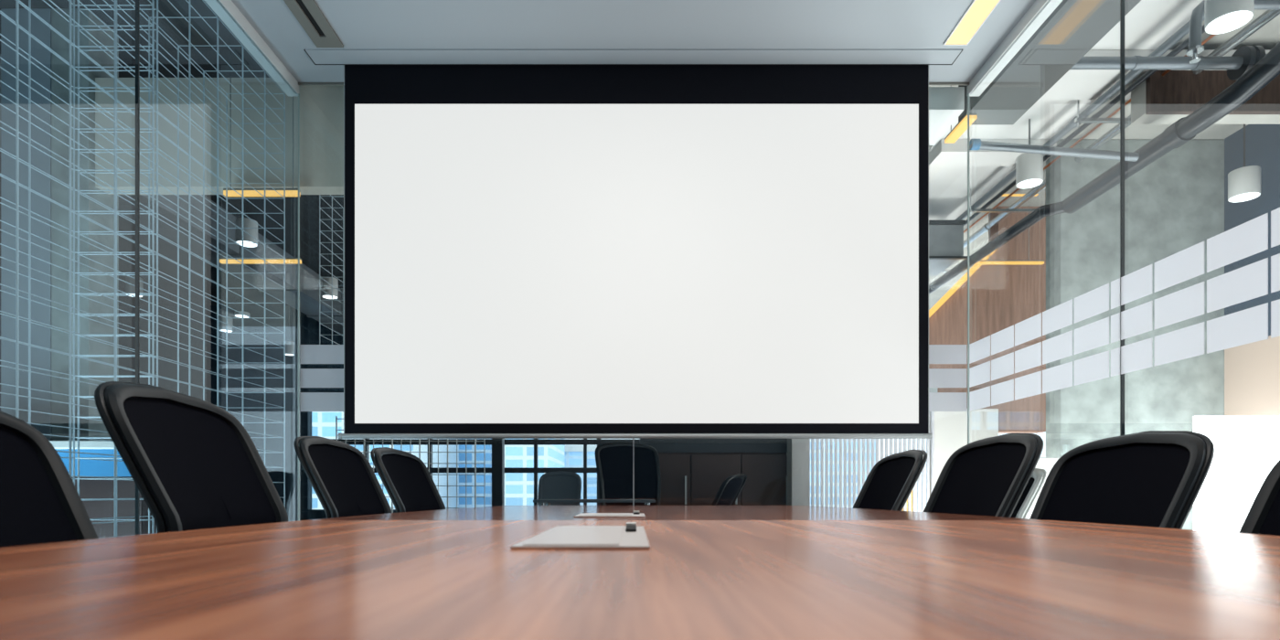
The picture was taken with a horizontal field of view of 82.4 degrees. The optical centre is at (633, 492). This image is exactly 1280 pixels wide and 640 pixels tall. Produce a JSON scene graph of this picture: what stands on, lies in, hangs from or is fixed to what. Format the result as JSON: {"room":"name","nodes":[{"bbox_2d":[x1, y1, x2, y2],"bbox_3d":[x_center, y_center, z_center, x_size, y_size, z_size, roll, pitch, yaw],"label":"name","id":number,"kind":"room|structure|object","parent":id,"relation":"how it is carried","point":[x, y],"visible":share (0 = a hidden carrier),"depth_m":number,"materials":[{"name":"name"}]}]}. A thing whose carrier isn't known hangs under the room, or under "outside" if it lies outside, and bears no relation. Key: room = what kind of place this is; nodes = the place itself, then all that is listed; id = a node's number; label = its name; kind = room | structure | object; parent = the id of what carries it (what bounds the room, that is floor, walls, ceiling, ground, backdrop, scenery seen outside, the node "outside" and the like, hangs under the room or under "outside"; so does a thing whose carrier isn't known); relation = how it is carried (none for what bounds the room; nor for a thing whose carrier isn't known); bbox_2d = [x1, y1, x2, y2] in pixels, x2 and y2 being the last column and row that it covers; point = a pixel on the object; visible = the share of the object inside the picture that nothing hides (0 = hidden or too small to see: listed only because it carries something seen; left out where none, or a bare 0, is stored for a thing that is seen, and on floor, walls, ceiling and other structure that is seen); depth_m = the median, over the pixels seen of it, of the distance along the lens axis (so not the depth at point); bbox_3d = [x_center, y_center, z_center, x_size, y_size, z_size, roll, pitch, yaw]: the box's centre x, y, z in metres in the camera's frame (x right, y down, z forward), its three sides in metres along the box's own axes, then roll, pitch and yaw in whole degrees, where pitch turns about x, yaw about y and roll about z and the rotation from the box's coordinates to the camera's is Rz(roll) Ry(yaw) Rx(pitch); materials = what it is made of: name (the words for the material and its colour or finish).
{"room":"office","nodes":[
{"label":"office","id":0,"kind":"room"},
{"bbox_2d":[0,280,0,410],"bbox_3d":[-8.450,-1.008,4.775,0.100,3.620,12.750,0,0,0],"label":"wall","id":1,"kind":"structure","parent":0,"point":[0,281],"depth_m":9.70,"materials":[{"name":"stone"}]},
{"bbox_2d":[135,0,299,534],"bbox_3d":[-1.931,-0.811,1.435,0.078,3.226,5.470,0,0,0],"label":"wall","id":2,"kind":"structure","parent":0,"point":[227,11],"depth_m":3.47,"materials":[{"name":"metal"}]},
{"bbox_2d":[95,77,343,194],"bbox_3d":[-2.125,-2.120,4.360,2.250,0.640,0.120,0,0,0],"label":"bulkhead","id":3,"kind":"object","parent":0,"point":[321,106],"visible":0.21,"depth_m":4.30,"materials":[{"name":"paint"}]},
{"bbox_2d":[118,305,395,521],"bbox_3d":[-4.250,-1.008,11.075,8.300,3.620,0.150,0,0,0],"label":"wall","id":4,"kind":"structure","parent":0,"point":[309,326],"depth_m":11.00,"materials":[{"name":"glass"}]},
{"bbox_2d":[330,438,639,505],"bbox_3d":[-2.631,-0.584,11.070,5.594,1.672,0.100,0,0,0],"label":"window","id":5,"kind":"structure","parent":4,"relation":"in","point":[488,442],"depth_m":11.03,"materials":[{"name":"black"}]},
{"bbox_2d":[231,0,1035,82],"bbox_3d":[0.000,-2.374,1.435,3.800,0.100,5.470,0,0,0],"label":"ceiling","id":6,"kind":"structure","parent":0,"point":[358,24],"depth_m":3.64,"materials":[{"name":"grey paint"}]},
{"bbox_2d":[283,0,343,47],"bbox_3d":[-1.575,-2.320,2.050,0.140,0.016,3.500,0,0,0],"label":"ceiling vent","id":7,"kind":"object","parent":6,"relation":"in","point":[308,14],"visible":1,"depth_m":3.60,"materials":[{"name":"grey metal"}]},
{"bbox_2d":[305,49,961,63],"bbox_3d":[0.000,-2.326,3.893,3.440,0.016,0.125,0,0,0],"label":"panel","id":8,"kind":"object","parent":6,"relation":"attached to","point":[318,56],"visible":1,"depth_m":3.88,"materials":[{"name":"grey paint"}]},
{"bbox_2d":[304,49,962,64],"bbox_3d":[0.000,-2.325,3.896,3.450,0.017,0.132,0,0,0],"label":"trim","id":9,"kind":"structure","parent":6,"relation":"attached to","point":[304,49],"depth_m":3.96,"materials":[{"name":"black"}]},
{"bbox_2d":[337,64,932,438],"bbox_3d":[0.007,-1.308,3.976,3.219,2.033,0.035,0,0,0],"label":"projection screen","id":10,"kind":"object","parent":6,"relation":"hanging from","point":[531,251],"visible":1,"depth_m":3.97,"materials":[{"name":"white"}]},
{"bbox_2d":[943,0,1001,45],"bbox_3d":[1.665,-2.322,2.050,0.124,0.012,3.474,0,0,0],"label":"recessed light","id":11,"kind":"object","parent":6,"relation":"in","point":[978,11],"visible":1,"depth_m":3.60,"materials":[{"name":"yellow plastic"}]},
{"bbox_2d":[298,82,969,505],"bbox_3d":[0.000,-0.761,4.154,3.800,3.126,0.032,0,0,0],"label":"wall","id":12,"kind":"structure","parent":0,"point":[310,354],"depth_m":4.15,"materials":[{"name":"clear glass"}]},
{"bbox_2d":[0,0,1279,309],"bbox_3d":[0.000,-2.878,5.400,17.000,0.120,14.000,0,0,0],"label":"ceiling","id":13,"kind":"structure","parent":0,"point":[309,204],"depth_m":7.03,"materials":[{"name":"grey"}]},
{"bbox_2d":[125,276,143,297],"bbox_3d":[-6.552,-2.711,9.600,0.192,0.242,0.192,0,0,0],"label":"pendant lamp","id":14,"kind":"object","parent":13,"relation":"hanging from","point":[129,288],"visible":0.49,"depth_m":9.52,"materials":[{"name":"white plastic"}]},
{"bbox_2d":[0,53,342,334],"bbox_3d":[-4.100,-2.576,7.650,0.470,0.482,6.500,0,0,0],"label":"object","id":15,"kind":"structure","parent":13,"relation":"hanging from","point":[309,279],"depth_m":7.36,"materials":[{"name":"silver metal"}]},
{"bbox_2d":[219,282,232,331],"bbox_3d":[-5.463,-2.490,9.800,0.159,0.648,0.159,0,0,0],"label":"pendant lamp","id":16,"kind":"object","parent":13,"relation":"hanging from","point":[222,326],"visible":0.7,"depth_m":9.75,"materials":[{"name":"white plastic"}]},
{"bbox_2d":[234,280,249,317],"bbox_3d":[-5.136,-2.564,9.600,0.180,0.500,0.180,0,0,0],"label":"pendant lamp","id":17,"kind":"object","parent":13,"relation":"hanging from","point":[236,314],"visible":0.66,"depth_m":9.57,"materials":[{"name":"white plastic"}]},
{"bbox_2d":[235,196,257,247],"bbox_3d":[-3.490,-2.528,6.600,0.182,0.572,0.182,0,0,0],"label":"pendant lamp","id":18,"kind":"object","parent":13,"relation":"hanging from","point":[249,240],"visible":0.92,"depth_m":6.53,"materials":[{"name":"white plastic"}]},
{"bbox_2d":[219,196,301,263],"bbox_3d":[-2.659,-2.227,5.215,0.572,1.178,0.030,0,0,0],"label":"led light line","id":19,"kind":"object","parent":13,"relation":"hanging from","point":[294,260],"visible":0.48,"depth_m":5.20,"materials":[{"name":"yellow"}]},
{"bbox_2d":[219,259,301,263],"bbox_3d":[-2.659,-1.649,5.215,0.572,0.022,0.030,0,0,0],"label":"diffuser","id":20,"kind":"object","parent":19,"relation":"attached to","point":[220,261],"depth_m":5.20,"materials":[{"name":"yellow"}]},
{"bbox_2d":[223,30,300,196],"bbox_3d":[-2.152,-2.268,4.235,0.432,1.096,0.030,0,0,0],"label":"led light line","id":21,"kind":"object","parent":13,"relation":"hanging from","point":[247,192],"visible":0.65,"depth_m":4.23,"materials":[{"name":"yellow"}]},
{"bbox_2d":[223,190,300,196],"bbox_3d":[-2.152,-1.733,4.235,0.432,0.026,0.030,0,0,0],"label":"diffuser","id":22,"kind":"object","parent":21,"relation":"attached to","point":[230,193],"depth_m":4.22,"materials":[{"name":"yellow"}]},
{"bbox_2d":[285,305,294,355],"bbox_3d":[-4.901,-2.388,10.400,0.143,0.853,0.143,0,0,0],"label":"pendant lamp","id":23,"kind":"object","parent":13,"relation":"hanging from","point":[289,345],"visible":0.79,"depth_m":10.37,"materials":[{"name":"white plastic"}]},
{"bbox_2d":[321,253,338,298],"bbox_3d":[-3.569,-2.556,8.600,0.172,0.516,0.172,0,0,0],"label":"pendant lamp","id":24,"kind":"object","parent":13,"relation":"hanging from","point":[325,284],"visible":0.92,"depth_m":8.54,"materials":[{"name":"white plastic"}]},
{"bbox_2d":[319,194,343,344],"bbox_3d":[-2.165,-1.951,5.990,0.337,1.732,1.128,0,0,0],"label":"lattice","id":25,"kind":"object","parent":13,"relation":"hanging from","point":[333,197],"visible":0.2,"depth_m":5.55,"materials":[{"name":"silver metal"}]},
{"bbox_2d":[944,85,976,143],"bbox_3d":[1.960,-2.493,4.390,0.060,0.646,0.300,0,0,0],"label":"led light line","id":26,"kind":"object","parent":13,"relation":"hanging from","point":[961,127],"visible":0.71,"depth_m":4.37,"materials":[{"name":"yellow plastic"}]},
{"bbox_2d":[944,115,976,143],"bbox_3d":[1.960,-2.180,4.390,0.060,0.020,0.300,0,0,0],"label":"diffuser","id":27,"kind":"object","parent":26,"relation":"attached to","point":[961,127],"depth_m":4.38,"materials":[{"name":"yellow plastic"}]},
{"bbox_2d":[1001,193,1038,196],"bbox_3d":[3.635,-2.842,6.920,0.371,0.060,0.040,0,0,0],"label":"led light line","id":28,"kind":"object","parent":13,"relation":"hanging from","point":[1004,195],"visible":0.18,"depth_m":6.91,"materials":[{"name":"yellow"}]},
{"bbox_2d":[928,41,1279,294],"bbox_3d":[3.311,-2.494,6.533,0.681,0.732,5.920,0,0,-8],"label":"drain pipe","id":29,"kind":"object","parent":13,"relation":"hanging from","point":[1185,129],"visible":0.94,"depth_m":4.61,"materials":[{"name":"grey metal"}]},
{"bbox_2d":[969,138,1139,161],"bbox_3d":[2.711,-2.211,4.720,1.072,0.142,0.068,0,0,0],"label":"pipe","id":30,"kind":"object","parent":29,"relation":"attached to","point":[974,144],"visible":0.95,"depth_m":4.70,"materials":[{"name":"grey metal"}]},
{"bbox_2d":[1227,124,1260,202],"bbox_3d":[4.426,-2.476,5.300,0.186,0.676,0.186,0,0,0],"label":"pendant lamp","id":31,"kind":"object","parent":13,"relation":"hanging from","point":[1243,183],"visible":0.98,"depth_m":5.25,"materials":[{"name":"white plastic"}]},
{"bbox_2d":[928,86,964,145],"bbox_3d":[1.450,-2.265,4.415,0.900,0.130,0.430,0,0,0],"label":"soffit","id":32,"kind":"structure","parent":0,"point":[946,104],"depth_m":4.20,"materials":[{"name":"white paint"}]},
{"bbox_2d":[928,206,1045,433],"bbox_3d":[3.420,-1.845,7.300,1.314,2.484,0.200,0,0,0],"label":"wall","id":33,"kind":"structure","parent":0,"point":[1002,296],"depth_m":7.20,"materials":[{"name":"brown wood"}]},
{"bbox_2d":[928,248,997,318],"bbox_3d":[3.155,-2.011,7.175,0.822,0.901,0.050,0,0,0],"label":"led light line","id":34,"kind":"object","parent":33,"relation":"attached to","point":[948,294],"visible":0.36,"depth_m":7.15,"materials":[{"name":"yellow plastic"}]},
{"bbox_2d":[958,0,1141,124],"bbox_3d":[2.190,-2.553,1.625,0.340,0.526,5.850,0,0,0],"label":"bulkhead","id":35,"kind":"object","parent":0,"point":[1074,26],"visible":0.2,"depth_m":3.84,"materials":[{"name":"grey paint"}]},
{"bbox_2d":[928,0,1203,220],"bbox_3d":[2.850,-2.787,5.250,0.940,0.058,12.500,0,0,0],"label":"ceiling","id":36,"kind":"structure","parent":0,"point":[1149,24],"depth_m":5.48,"materials":[{"name":"white"}]},
{"bbox_2d":[928,138,1056,166],"bbox_3d":[2.850,-2.707,5.825,0.900,0.098,0.250,0,0,0],"label":"ceiling beam","id":37,"kind":"structure","parent":36,"relation":"attached to","point":[943,154],"depth_m":5.77,"materials":[{"name":"white"}]},
{"bbox_2d":[969,188,1045,216],"bbox_3d":[3.380,-2.622,6.600,0.720,0.253,0.030,0,0,0],"label":"hanger","id":38,"kind":"object","parent":36,"relation":"hanging from","point":[970,208],"visible":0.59,"depth_m":6.58,"materials":[{"name":"silver metal"}]},
{"bbox_2d":[975,205,1044,264],"bbox_3d":[3.587,-2.477,7.020,0.682,0.561,0.040,0,0,0],"label":"led light line","id":39,"kind":"object","parent":36,"relation":"hanging from","point":[989,261],"visible":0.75,"depth_m":7.00,"materials":[{"name":"yellow"}]},
{"bbox_2d":[975,261,1044,264],"bbox_3d":[3.587,-2.206,7.020,0.682,0.020,0.040,0,0,0],"label":"diffuser","id":40,"kind":"object","parent":39,"relation":"attached to","point":[979,262],"depth_m":7.00,"materials":[{"name":"yellow"}]},
{"bbox_2d":[1015,118,1043,188],"bbox_3d":[2.923,-2.547,5.400,0.176,0.534,0.176,0,0,0],"label":"pendant lamp","id":41,"kind":"object","parent":36,"relation":"hanging from","point":[1029,166],"visible":0.93,"depth_m":5.34,"materials":[{"name":"white plastic"}]},
{"bbox_2d":[1074,99,1130,127],"bbox_3d":[3.380,-2.622,5.000,0.720,0.253,0.030,0,0,0],"label":"hanger","id":42,"kind":"object","parent":36,"relation":"hanging from","point":[1078,120],"visible":0.41,"depth_m":4.99,"materials":[{"name":"silver metal"}]},
{"bbox_2d":[1039,49,1270,99],"bbox_3d":[4.450,-2.707,4.750,4.100,0.098,0.400,0,0,0],"label":"ceiling beam","id":43,"kind":"structure","parent":36,"relation":"attached to","point":[1076,84],"depth_m":4.70,"materials":[{"name":"white"}]},
{"bbox_2d":[1070,45,1266,80],"bbox_3d":[2.901,-2.559,4.170,1.703,0.389,0.170,0,0,0],"label":"pipe","id":44,"kind":"object","parent":36,"relation":"hanging from","point":[1244,58],"visible":0.64,"depth_m":4.14,"materials":[{"name":"grey metal"}]},
{"bbox_2d":[1130,70,1279,124],"bbox_3d":[4.725,-2.580,4.690,2.950,0.360,0.180,0,0,0],"label":"beam","id":45,"kind":"structure","parent":36,"relation":"attached to","point":[1173,96],"depth_m":4.60,"materials":[{"name":"wood"}]},
{"bbox_2d":[963,34,1215,233],"bbox_3d":[3.330,-2.630,6.500,0.018,0.018,8.600,0,0,0],"label":"copper pipe","id":46,"kind":"object","parent":45,"relation":"attached to","point":[1208,38],"visible":0.48,"depth_m":5.43,"materials":[{"name":"brown"}]},
{"bbox_2d":[963,9,1279,247],"bbox_3d":[3.540,-2.660,6.500,0.073,0.073,8.600,0,0,0],"label":"pipe","id":47,"kind":"object","parent":45,"relation":"attached to","point":[1267,16],"visible":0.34,"depth_m":5.33,"materials":[{"name":"grey metal"}]},
{"bbox_2d":[1204,0,1253,34],"bbox_3d":[2.685,-2.466,3.300,0.173,0.696,0.173,0,0,0],"label":"pendant lamp","id":48,"kind":"object","parent":36,"relation":"hanging from","point":[1221,16],"visible":1,"depth_m":3.27,"materials":[{"name":"white plastic"}]},
{"bbox_2d":[1185,0,1279,63],"bbox_3d":[2.918,-2.411,3.500,0.531,0.691,0.068,0,0,0],"label":"pipe","id":49,"kind":"object","parent":36,"relation":"hanging from","point":[1195,47],"visible":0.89,"depth_m":3.48,"materials":[{"name":"grey metal"}]},
{"bbox_3d":[3.380,-2.622,3.250,0.720,0.253,0.030,0,0,0],"label":"hanger","id":50,"kind":"object","parent":36,"relation":"hanging from","visible":0},
{"bbox_2d":[954,12,1204,220],"bbox_3d":[3.100,-2.600,6.500,0.063,0.063,8.600,0,0,0],"label":"pipe","id":51,"kind":"object","parent":50,"relation":"on","point":[1184,30],"visible":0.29,"depth_m":4.88,"materials":[{"name":"grey metal"}]},
{"bbox_2d":[928,220,967,276],"bbox_3d":[2.809,-2.353,7.095,0.600,0.360,0.630,0,0,0],"label":"air duct","id":52,"kind":"object","parent":51,"relation":"hanging from","point":[945,237],"visible":0.49,"depth_m":6.80,"materials":[{"name":"grey metal"}]},
{"bbox_2d":[928,256,967,259],"bbox_3d":[2.809,-2.183,6.800,0.600,0.020,0.040,0,0,0],"label":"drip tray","id":53,"kind":"object","parent":52,"relation":"on","point":[930,257],"depth_m":6.78,"materials":[{"name":"grey metal"}]},
{"bbox_2d":[963,24,1205,225],"bbox_3d":[3.220,-2.620,6.500,0.044,0.044,8.600,0,0,0],"label":"conduit","id":54,"kind":"object","parent":50,"relation":"on","point":[1185,43],"visible":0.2,"depth_m":5.00,"materials":[{"name":"grey metal"}]},
{"bbox_2d":[967,0,1279,444],"bbox_3d":[1.931,-0.811,1.435,0.078,3.226,5.470,0,0,0],"label":"wall","id":55,"kind":"structure","parent":0,"point":[1250,238],"depth_m":2.85,"materials":[{"name":"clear glass"}]},
{"bbox_2d":[1224,124,1279,415],"bbox_3d":[4.760,-1.007,3.910,0.120,3.618,3.820,0,0,0],"label":"wall","id":56,"kind":"structure","parent":0,"point":[1262,141],"depth_m":5.53,"materials":[{"name":"beige paint"}]},
{"bbox_2d":[1193,416,1279,533],"bbox_3d":[4.341,0.006,3.840,0.639,1.112,2.880,0,0,0],"label":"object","id":57,"kind":"structure","parent":56,"relation":"in","point":[1246,448],"depth_m":5.22,"materials":[{"name":"white"}]},
{"bbox_3d":[0.000,0.862,5.400,17.000,0.120,14.000,0,0,0],"label":"floor","id":58,"kind":"structure","parent":0,"visible":0},
{"bbox_2d":[0,8,51,440],"bbox_3d":[-3.533,-1.007,4.375,0.287,3.618,0.250,0,0,0],"label":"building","id":59,"kind":"structure","parent":58,"relation":"on","point":[40,336],"depth_m":4.25,"materials":[{"name":"glass"}]},
{"bbox_2d":[0,410,98,547],"bbox_3d":[-0.794,0.317,1.062,0.723,0.970,0.514,0,0,3],"label":"chair","id":60,"kind":"object","parent":58,"relation":"on","point":[40,502],"visible":0.5,"depth_m":1.25,"materials":[{"name":"black plastic"}]},
{"bbox_2d":[0,0,154,536],"bbox_3d":[-2.165,-0.744,2.485,0.336,3.091,1.127,0,0,0],"label":"lattice","id":61,"kind":"object","parent":58,"relation":"on","point":[30,11],"visible":0.82,"depth_m":2.82,"materials":[{"name":"silver metal"}]},
{"bbox_2d":[51,8,118,440],"bbox_3d":[-3.275,-1.007,4.375,0.218,3.618,0.250,0,0,0],"label":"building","id":62,"kind":"structure","parent":58,"relation":"on","point":[59,193],"depth_m":4.25,"materials":[{"name":"glass"}]},
{"bbox_2d":[49,440,156,537],"bbox_3d":[-3.106,0.267,3.950,1.000,1.069,0.400,0,0,0],"label":"window","id":63,"kind":"structure","parent":58,"relation":"on","point":[88,488],"depth_m":3.89,"materials":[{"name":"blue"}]},
{"bbox_2d":[77,0,285,538],"bbox_3d":[-2.165,-0.744,3.630,0.336,3.091,1.127,0,0,0],"label":"lattice","id":64,"kind":"object","parent":58,"relation":"on","point":[178,246],"visible":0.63,"depth_m":3.52,"materials":[{"name":"silver metal"}]},
{"bbox_2d":[94,381,287,533],"bbox_3d":[-0.762,0.277,1.663,0.723,1.050,0.514,0,0,3],"label":"chair","id":65,"kind":"object","parent":58,"relation":"on","point":[194,465],"visible":0.62,"depth_m":1.65,"materials":[{"name":"black plastic"}]},
{"bbox_2d":[293,436,391,518],"bbox_3d":[-0.944,0.285,2.928,0.723,1.034,0.514,0,0,9],"label":"chair","id":66,"kind":"object","parent":58,"relation":"on","point":[345,483],"visible":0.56,"depth_m":2.96,"materials":[{"name":"black plastic"}]},
{"bbox_2d":[370,447,445,512],"bbox_3d":[-0.898,0.286,3.612,0.723,1.032,0.514,0,0,11],"label":"chair","id":67,"kind":"object","parent":58,"relation":"on","point":[408,482],"visible":0.41,"depth_m":3.66,"materials":[{"name":"black fabric"}]},
{"bbox_2d":[335,416,485,512],"bbox_3d":[-1.892,0.067,6.201,1.266,1.430,0.013,0,0,0],"label":"lattice screen","id":68,"kind":"object","parent":58,"relation":"on","point":[336,419],"visible":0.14,"depth_m":6.20,"materials":[{"name":"white plastic"}]},
{"bbox_2d":[491,438,504,506],"bbox_3d":[-1.680,-1.006,9.075,0.130,3.617,0.150,0,0,0],"label":"steel post","id":69,"kind":"object","parent":58,"relation":"on","point":[497,444],"visible":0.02,"depth_m":9.00,"materials":[{"name":"black metal"}]},
{"bbox_2d":[537,470,581,505],"bbox_3d":[-0.646,0.304,6.157,0.514,0.996,0.723,0,0,0],"label":"office chair","id":70,"kind":"object","parent":58,"relation":"on","point":[560,485],"visible":0.39,"depth_m":6.41,"materials":[{"name":"grey fabric"}]},
{"bbox_2d":[533,499,655,505],"bbox_3d":[-0.239,0.422,4.660,0.750,0.760,0.400,0,0,0],"label":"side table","id":71,"kind":"object","parent":58,"relation":"on","point":[541,502],"visible":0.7,"depth_m":4.46,"materials":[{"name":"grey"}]},
{"bbox_2d":[594,441,661,505],"bbox_3d":[0.015,0.199,5.462,0.514,1.205,0.723,0,0,-14],"label":"office chair","id":72,"kind":"object","parent":58,"relation":"on","point":[613,461],"visible":0.66,"depth_m":5.66,"materials":[{"name":"black plastic"}]},
{"bbox_2d":[0,505,1279,639],"bbox_3d":[0.100,0.432,1.675,1.690,0.740,3.850,0,0,0],"label":"conference table","id":73,"kind":"object","parent":58,"relation":"on","point":[707,572],"visible":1,"depth_m":0.54,"materials":[{"name":"brown wood"}]},
{"bbox_2d":[510,522,650,549],"bbox_3d":[-0.059,0.056,1.040,0.153,0.011,0.480,0,0,0],"label":"cable box","id":74,"kind":"object","parent":73,"relation":"on","point":[630,537],"visible":1,"depth_m":0.91,"materials":[{"name":"white plastic"}]},
{"bbox_2d":[573,511,645,517],"bbox_3d":[-0.060,0.056,1.955,0.180,0.011,0.250,0,0,0],"label":"cable box","id":75,"kind":"object","parent":73,"relation":"on","point":[635,514],"visible":1,"depth_m":1.87,"materials":[{"name":"white"}]},
{"bbox_2d":[640,438,787,505],"bbox_3d":[0.720,0.125,6.615,1.328,1.354,0.470,0,0,0],"label":"cabinet","id":76,"kind":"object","parent":58,"relation":"on","point":[693,471],"depth_m":6.40,"materials":[{"name":"black wood"}]},
{"bbox_2d":[711,473,746,505],"bbox_3d":[0.551,0.324,5.965,0.723,0.956,0.514,0,0,27],"label":"office chair","id":77,"kind":"object","parent":58,"relation":"on","point":[730,488],"visible":0.37,"depth_m":5.79,"materials":[{"name":"black plastic"}]},
{"bbox_2d":[786,438,810,505],"bbox_3d":[1.418,-0.398,6.350,0.155,2.400,0.300,0,0,0],"label":"column","id":78,"kind":"structure","parent":58,"relation":"on","point":[798,450],"depth_m":6.20,"materials":[{"name":"white paint"}]},
{"bbox_2d":[810,387,937,511],"bbox_3d":[1.961,-0.058,6.000,1.042,1.620,0.050,0,0,0],"label":"vertical blind","id":79,"kind":"object","parent":58,"relation":"on","point":[931,389],"visible":0.17,"depth_m":5.99,"materials":[{"name":"white fabric"}]},
{"bbox_2d":[852,449,927,511],"bbox_3d":[0.961,0.299,3.404,0.723,1.006,0.514,0,0,-6],"label":"chair","id":80,"kind":"object","parent":58,"relation":"on","point":[889,485],"visible":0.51,"depth_m":3.44,"materials":[{"name":"black plastic"}]},
{"bbox_2d":[902,490,912,511],"bbox_3d":[2.504,0.347,6.710,0.440,0.912,0.460,0,0,0],"label":"lounge chair","id":81,"kind":"object","parent":58,"relation":"on","point":[912,491],"visible":0.02,"depth_m":6.68,"materials":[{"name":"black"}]},
{"bbox_2d":[929,408,998,495],"bbox_3d":[3.127,0.004,6.950,0.630,1.596,0.100,0,0,0],"label":"wall","id":82,"kind":"structure","parent":58,"relation":"on","point":[950,427],"depth_m":6.90,"materials":[{"name":"white paint"}]},
{"bbox_2d":[923,433,1043,517],"bbox_3d":[0.963,0.297,2.487,0.723,1.010,0.514,0,0,-9],"label":"chair","id":83,"kind":"object","parent":58,"relation":"on","point":[987,476],"visible":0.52,"depth_m":2.52,"materials":[{"name":"black plastic"}]},
{"bbox_2d":[1010,468,1046,518],"bbox_3d":[2.173,0.322,4.611,0.723,0.960,0.514,0,0,-4],"label":"chair","id":84,"kind":"object","parent":58,"relation":"on","point":[1039,475],"visible":0.18,"depth_m":4.42,"materials":[{"name":"white plastic"}]},
{"bbox_2d":[1025,457,1060,518],"bbox_3d":[2.913,0.277,5.300,0.638,1.051,0.400,0,0,0],"label":"base cabinet","id":85,"kind":"object","parent":58,"relation":"on","point":[1047,464],"visible":0.02,"depth_m":5.10,"materials":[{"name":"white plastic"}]},
{"bbox_2d":[1029,430,1214,529],"bbox_3d":[1.052,0.317,1.917,0.723,0.970,0.514,0,0,-11],"label":"chair","id":86,"kind":"object","parent":58,"relation":"on","point":[1150,478],"visible":0.46,"depth_m":1.94,"materials":[{"name":"black plastic"}]},
{"bbox_2d":[1045,139,1224,530],"bbox_3d":[4.100,-1.007,5.933,1.400,3.618,0.215,0,0,0],"label":"wall","id":87,"kind":"structure","parent":58,"relation":"on","point":[1174,204],"depth_m":5.83,"materials":[{"name":"grey concrete"}]},
{"bbox_2d":[1238,459,1279,535],"bbox_3d":[1.056,0.332,1.269,0.723,0.940,0.514,0,0,0],"label":"chair","id":88,"kind":"object","parent":58,"relation":"on","point":[1263,517],"visible":0.3,"depth_m":1.48,"materials":[{"name":"black plastic"}]},
{"label":"outside","id":89,"kind":"structure","parent":0,"visible":0},
{"bbox_2d":[311,411,458,509],"bbox_3d":[-18.227,12.255,52.000,9.340,37.094,12.600,0,0,0],"label":"building","id":90,"kind":"structure","parent":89,"point":[323,422],"depth_m":46.48,"materials":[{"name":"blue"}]},
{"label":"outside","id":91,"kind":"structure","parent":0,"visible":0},
{"bbox_2d":[458,445,491,507],"bbox_3d":[-14.625,12.514,66.000,6.300,36.577,12.600,0,0,0],"label":"building","id":92,"kind":"structure","parent":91,"point":[470,456],"depth_m":60.01,"materials":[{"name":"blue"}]},
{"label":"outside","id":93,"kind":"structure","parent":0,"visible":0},
{"bbox_2d":[504,445,564,505],"bbox_3d":[-7.735,12.274,58.000,3.980,37.057,12.600,0,0,0],"label":"building","id":94,"kind":"structure","parent":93,"point":[518,486],"depth_m":51.99,"materials":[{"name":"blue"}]},
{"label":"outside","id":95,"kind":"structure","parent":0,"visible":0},
{"bbox_2d":[564,445,597,505],"bbox_3d":[-4.813,13.132,76.000,6.550,35.340,12.600,0,0,0],"label":"building","id":96,"kind":"structure","parent":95,"point":[573,454],"depth_m":70.00,"materials":[{"name":"blue glass"}]},
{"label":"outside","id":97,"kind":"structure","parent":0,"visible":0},
{"bbox_2d":[810,438,879,508],"bbox_3d":[17.025,12.889,66.000,6.600,35.827,12.600,0,0,0],"label":"building","id":98,"kind":"structure","parent":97,"point":[810,439],"depth_m":60.01,"materials":[{"name":"white"}]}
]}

